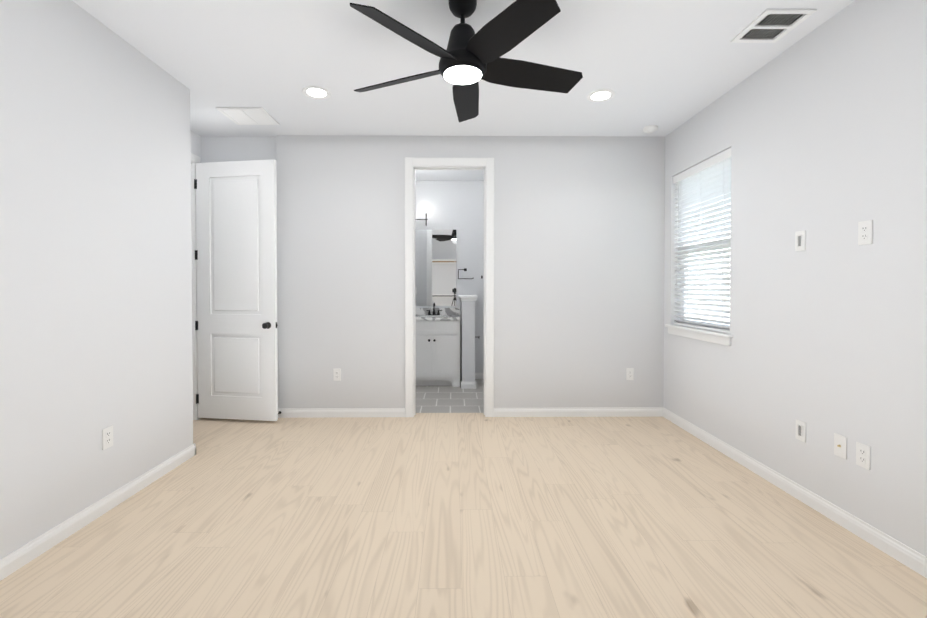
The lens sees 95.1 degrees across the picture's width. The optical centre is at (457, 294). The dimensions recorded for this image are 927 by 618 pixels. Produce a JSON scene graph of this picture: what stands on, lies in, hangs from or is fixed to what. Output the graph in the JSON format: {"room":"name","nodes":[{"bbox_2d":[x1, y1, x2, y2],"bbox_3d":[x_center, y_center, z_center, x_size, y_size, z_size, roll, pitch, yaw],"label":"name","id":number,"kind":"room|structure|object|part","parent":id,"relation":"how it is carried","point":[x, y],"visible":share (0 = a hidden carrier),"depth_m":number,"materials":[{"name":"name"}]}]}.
{"room":"empty bedroom","nodes":[
{"label":"empty bedroom","id":0,"kind":"room"},
{"bbox_2d":[0,0,192,558],"bbox_3d":[-2.035,-0.128,1.186,0.120,2.740,3.990,0,1,-1],"label":"wall","id":1,"kind":"structure","parent":0,"point":[95,256],"depth_m":2.24,"materials":[{"name":"paint"}]},
{"bbox_2d":[0,443,195,580],"bbox_3d":[-1.968,1.198,1.288,0.014,0.085,3.854,0,1,-1],"label":"baseboard","id":2,"kind":"structure","parent":1,"relation":"attached to","point":[33,549],"depth_m":2.24,"materials":[{"name":"paint"}]},
{"bbox_2d":[102,425,112,449],"bbox_3d":[-1.982,0.812,2.405,0.008,0.118,0.072,0,1,-1],"label":"outlet","id":3,"kind":"object","parent":1,"relation":"attached to","point":[107,437],"visible":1,"depth_m":2.40,"materials":[{"name":"plastic"}]},
{"bbox_2d":[190,130,200,162],"bbox_3d":[-2.558,-0.164,3.666,0.120,2.740,0.980,0,1,-1],"label":"wall","id":4,"kind":"structure","parent":0,"point":[195,143],"depth_m":4.05,"materials":[{"name":"paint"}]},
{"bbox_2d":[191,153,199,419],"bbox_3d":[-2.557,-0.056,3.626,0.156,2.525,0.988,0,1,-1],"label":"door frame","id":5,"kind":"structure","parent":4,"relation":"attached to","point":[193,290],"depth_m":4.04,"materials":[{"name":"paint"}]},
{"bbox_2d":[194,159,277,420],"bbox_3d":[-2.083,-0.033,3.967,0.817,2.420,0.209,0,1,-1],"label":"bedroom door","id":6,"kind":"structure","parent":4,"relation":"in","point":[236,324],"depth_m":3.98,"materials":[{"name":"paint"}]},
{"bbox_2d":[201,135,664,408],"bbox_3d":[-0.763,-0.172,4.213,5.880,2.740,0.160,0,1,-1],"label":"wall","id":7,"kind":"structure","parent":0,"point":[579,233],"depth_m":4.14,"materials":[{"name":"paint"}]},
{"bbox_2d":[333,369,340,380],"bbox_3d":[-1.175,0.783,4.138,0.072,0.118,0.008,0,1,-1],"label":"electrical outlet","id":8,"kind":"object","parent":7,"relation":"attached to","point":[336,374],"visible":1,"depth_m":4.14,"materials":[{"name":"plastic"}]},
{"bbox_2d":[405,157,493,416],"bbox_3d":[-0.078,-0.064,4.201,0.869,2.525,0.156,0,1,-1],"label":"door frame","id":9,"kind":"structure","parent":7,"relation":"attached to","point":[411,162],"depth_m":4.13,"materials":[{"name":"paint"}]},
{"bbox_3d":[-0.078,-0.031,4.201,0.739,2.460,0.124,0,1,-1],"label":"bathroom door jamb","id":10,"kind":"part","parent":9,"relation":"part of","materials":[{"name":"white wood"}]},
{"bbox_2d":[494,408,659,416],"bbox_3d":[1.178,1.157,4.163,1.641,0.085,0.014,0,1,-1],"label":"baseboard","id":11,"kind":"structure","parent":7,"relation":"attached to","point":[498,412],"depth_m":4.16,"materials":[{"name":"paint"}]},
{"bbox_2d":[626,368,633,379],"bbox_3d":[1.693,0.783,4.165,0.072,0.118,0.008,0,1,-1],"label":"electrical outlet","id":12,"kind":"object","parent":7,"relation":"attached to","point":[629,373],"visible":1,"depth_m":4.16,"materials":[{"name":"plastic"}]},
{"bbox_2d":[415,181,483,378],"bbox_3d":[-0.319,-0.196,5.937,2.840,2.740,0.120,0,1,-1],"label":"wall","id":13,"kind":"structure","parent":0,"point":[458,206],"depth_m":5.87,"materials":[{"name":"paint"}]},
{"bbox_2d":[415,207,427,225],"bbox_3d":[-0.709,-1.068,5.817,0.602,0.260,0.086,0,1,-1],"label":"sconce","id":14,"kind":"object","parent":13,"relation":"attached to","point":[426,219],"visible":0.23,"depth_m":5.78,"materials":[{"name":"metal"}]},
{"bbox_2d":[415,230,455,305],"bbox_3d":[-0.641,-0.369,5.867,1.254,1.053,0.006,0,1,-1],"label":"bathroom mirror","id":15,"kind":"object","parent":13,"relation":"attached to","point":[435,266],"visible":0.36,"depth_m":5.87,"materials":[{"name":"silver mirror"}]},
{"bbox_2d":[416,307,459,314],"bbox_3d":[-0.619,0.235,5.868,1.302,0.100,0.020,0,1,-1],"label":"backsplash","id":16,"kind":"structure","parent":13,"relation":"attached to","point":[419,311],"depth_m":5.86,"materials":[{"name":"white stone"}]},
{"bbox_2d":[458,268,472,278],"bbox_3d":[0.113,-0.285,5.854,0.213,0.149,0.050,0,1,-1],"label":"towel ring","id":17,"kind":"object","parent":13,"relation":"attached to","point":[464,269],"visible":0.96,"depth_m":5.83,"materials":[{"name":"black metal"}]},
{"bbox_2d":[475,373,483,378],"bbox_3d":[0.590,1.132,5.897,0.745,0.085,0.014,0,1,-1],"label":"baseboard","id":18,"kind":"structure","parent":13,"relation":"attached to","point":[478,375],"depth_m":5.89,"materials":[{"name":"paint"}]},
{"bbox_2d":[0,379,926,617],"bbox_3d":[-0.808,1.271,2.618,6.000,0.100,6.790,0,1,-1],"label":"floor","id":19,"kind":"structure","parent":0,"point":[449,515],"depth_m":2.16,"materials":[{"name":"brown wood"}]},
{"bbox_2d":[416,319,459,386],"bbox_3d":[-0.618,0.753,5.621,1.296,0.850,0.528,0,1,-1],"label":"bathroom vanity","id":20,"kind":"object","parent":19,"relation":"on","point":[437,346],"depth_m":5.40,"materials":[{"name":"painted wood"},{"name":"marble"},{"name":"metal"}]},
{"bbox_2d":[416,315,459,318],"bbox_3d":[-0.617,0.308,5.625,1.302,0.040,0.508,0,1,-1],"label":"countertop","id":21,"kind":"structure","parent":20,"relation":"on","point":[417,316],"depth_m":5.45,"materials":[{"name":"white stone"}]},
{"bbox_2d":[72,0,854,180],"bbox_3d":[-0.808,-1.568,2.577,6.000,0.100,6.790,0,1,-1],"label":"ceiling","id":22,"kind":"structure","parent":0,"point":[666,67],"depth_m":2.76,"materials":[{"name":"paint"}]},
{"bbox_2d":[216,107,279,124],"bbox_3d":[-1.788,-1.527,3.643,0.380,0.012,0.351,0,1,-1],"label":"ceiling vent","id":23,"kind":"object","parent":22,"relation":"in","point":[249,115],"visible":1,"depth_m":3.61,"materials":[{"name":"paint"}]},
{"bbox_2d":[302,86,330,98],"bbox_3d":[-1.066,-1.524,3.209,0.208,0.006,0.208,0,1,-1],"label":"recessed light","id":24,"kind":"object","parent":22,"relation":"in","point":[315,92],"visible":1,"depth_m":3.20,"materials":[{"name":"paint"}]},
{"bbox_2d":[350,0,582,121],"bbox_3d":[0.053,-1.315,2.227,1.263,0.394,1.252,0,1,-1],"label":"ceiling fan","id":25,"kind":"object","parent":22,"relation":"hanging from","point":[469,59],"visible":1,"depth_m":2.12,"materials":[{"name":"black metal"}]},
{"bbox_2d":[587,89,614,101],"bbox_3d":[1.102,-1.524,3.262,0.208,0.006,0.208,0,1,-1],"label":"recessed light","id":26,"kind":"object","parent":22,"relation":"in","point":[601,95],"visible":1,"depth_m":3.25,"materials":[{"name":"paint"}]},
{"bbox_2d":[643,125,657,132],"bbox_3d":[1.780,-1.517,3.913,0.132,0.040,0.132,0,1,-1],"label":"smoke detector","id":27,"kind":"object","parent":22,"relation":"attached to","point":[650,129],"visible":0.98,"depth_m":3.88,"materials":[{"name":"plastic"}]},
{"bbox_2d":[731,9,816,42],"bbox_3d":[1.770,-1.510,2.394,0.268,0.012,0.295,0,1,-1],"label":"ceiling vent","id":28,"kind":"object","parent":22,"relation":"in","point":[776,25],"visible":1,"depth_m":2.38,"materials":[{"name":"metal"}]},
{"bbox_2d":[461,301,474,381],"bbox_3d":[0.137,0.611,5.610,0.165,1.135,0.565,0,1,-1],"label":"wall","id":29,"kind":"structure","parent":0,"point":[467,341],"depth_m":5.33,"materials":[{"name":"paint"}]},
{"bbox_2d":[458,295,477,300],"bbox_3d":[0.132,0.045,5.587,0.235,0.067,0.595,0,1,-1],"label":"trim","id":30,"kind":"structure","parent":29,"relation":"on","point":[467,297],"depth_m":5.31,"materials":[{"name":"paint"}]},
{"bbox_2d":[663,0,926,556],"bbox_3d":[2.126,-0.136,1.695,0.150,2.740,4.930,0,1,-1],"label":"wall","id":31,"kind":"structure","parent":0,"point":[820,131],"depth_m":2.34,"materials":[{"name":"paint"}]},
{"bbox_2d":[665,324,732,345],"bbox_3d":[2.063,0.337,3.608,0.130,0.084,0.944,0,1,-1],"label":"window sill","id":32,"kind":"structure","parent":31,"relation":"attached to","point":[721,338],"depth_m":3.50,"materials":[{"name":"paint"}]},
{"bbox_2d":[681,204,729,326],"bbox_3d":[2.151,-0.398,3.599,0.055,1.430,0.864,0,1,-1],"label":"window","id":33,"kind":"structure","parent":31,"relation":"in","point":[703,322],"depth_m":3.81,"materials":[{"name":"glass"}]},
{"bbox_2d":[673,148,730,333],"bbox_3d":[2.082,-0.409,3.598,0.073,1.400,0.856,0,1,-1],"label":"window blinds","id":34,"kind":"object","parent":33,"relation":"attached to","point":[703,185],"visible":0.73,"depth_m":3.56,"materials":[{"name":"plastic"}]},
{"bbox_2d":[660,408,926,577],"bbox_3d":[2.043,1.191,1.773,0.014,0.085,4.810,0,1,-1],"label":"baseboard","id":35,"kind":"structure","parent":31,"relation":"attached to","point":[899,551],"depth_m":2.39,"materials":[{"name":"paint"}]},
{"bbox_2d":[795,230,805,250],"bbox_3d":[2.038,-0.318,2.522,0.010,0.118,0.072,0,1,-1],"label":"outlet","id":36,"kind":"object","parent":31,"relation":"attached to","point":[800,240],"visible":1,"depth_m":2.52,"materials":[{"name":"plastic"}]},
{"bbox_2d":[796,419,805,442],"bbox_3d":[2.038,0.810,2.521,0.010,0.118,0.072,0,1,-1],"label":"outlet","id":37,"kind":"object","parent":31,"relation":"attached to","point":[800,430],"visible":1,"depth_m":2.51,"materials":[{"name":"plastic"}]},
{"bbox_2d":[834,433,846,458],"bbox_3d":[2.038,0.808,2.263,0.016,0.118,0.072,0,1,-1],"label":"outlet","id":38,"kind":"object","parent":31,"relation":"attached to","point":[840,445],"visible":1,"depth_m":2.26,"materials":[{"name":"plastic"}]},
{"bbox_2d":[856,442,870,469],"bbox_3d":[2.043,0.813,2.137,0.008,0.118,0.072,0,1,-1],"label":"electrical outlet","id":39,"kind":"object","parent":31,"relation":"attached to","point":[863,453],"visible":1,"depth_m":2.13,"materials":[{"name":"plastic"}]},
{"bbox_2d":[858,220,872,244],"bbox_3d":[2.043,-0.309,2.126,0.008,0.118,0.072,0,1,-1],"label":"electrical outlet","id":40,"kind":"object","parent":31,"relation":"attached to","point":[865,232],"visible":1,"depth_m":2.12,"materials":[{"name":"plastic"}]}
]}

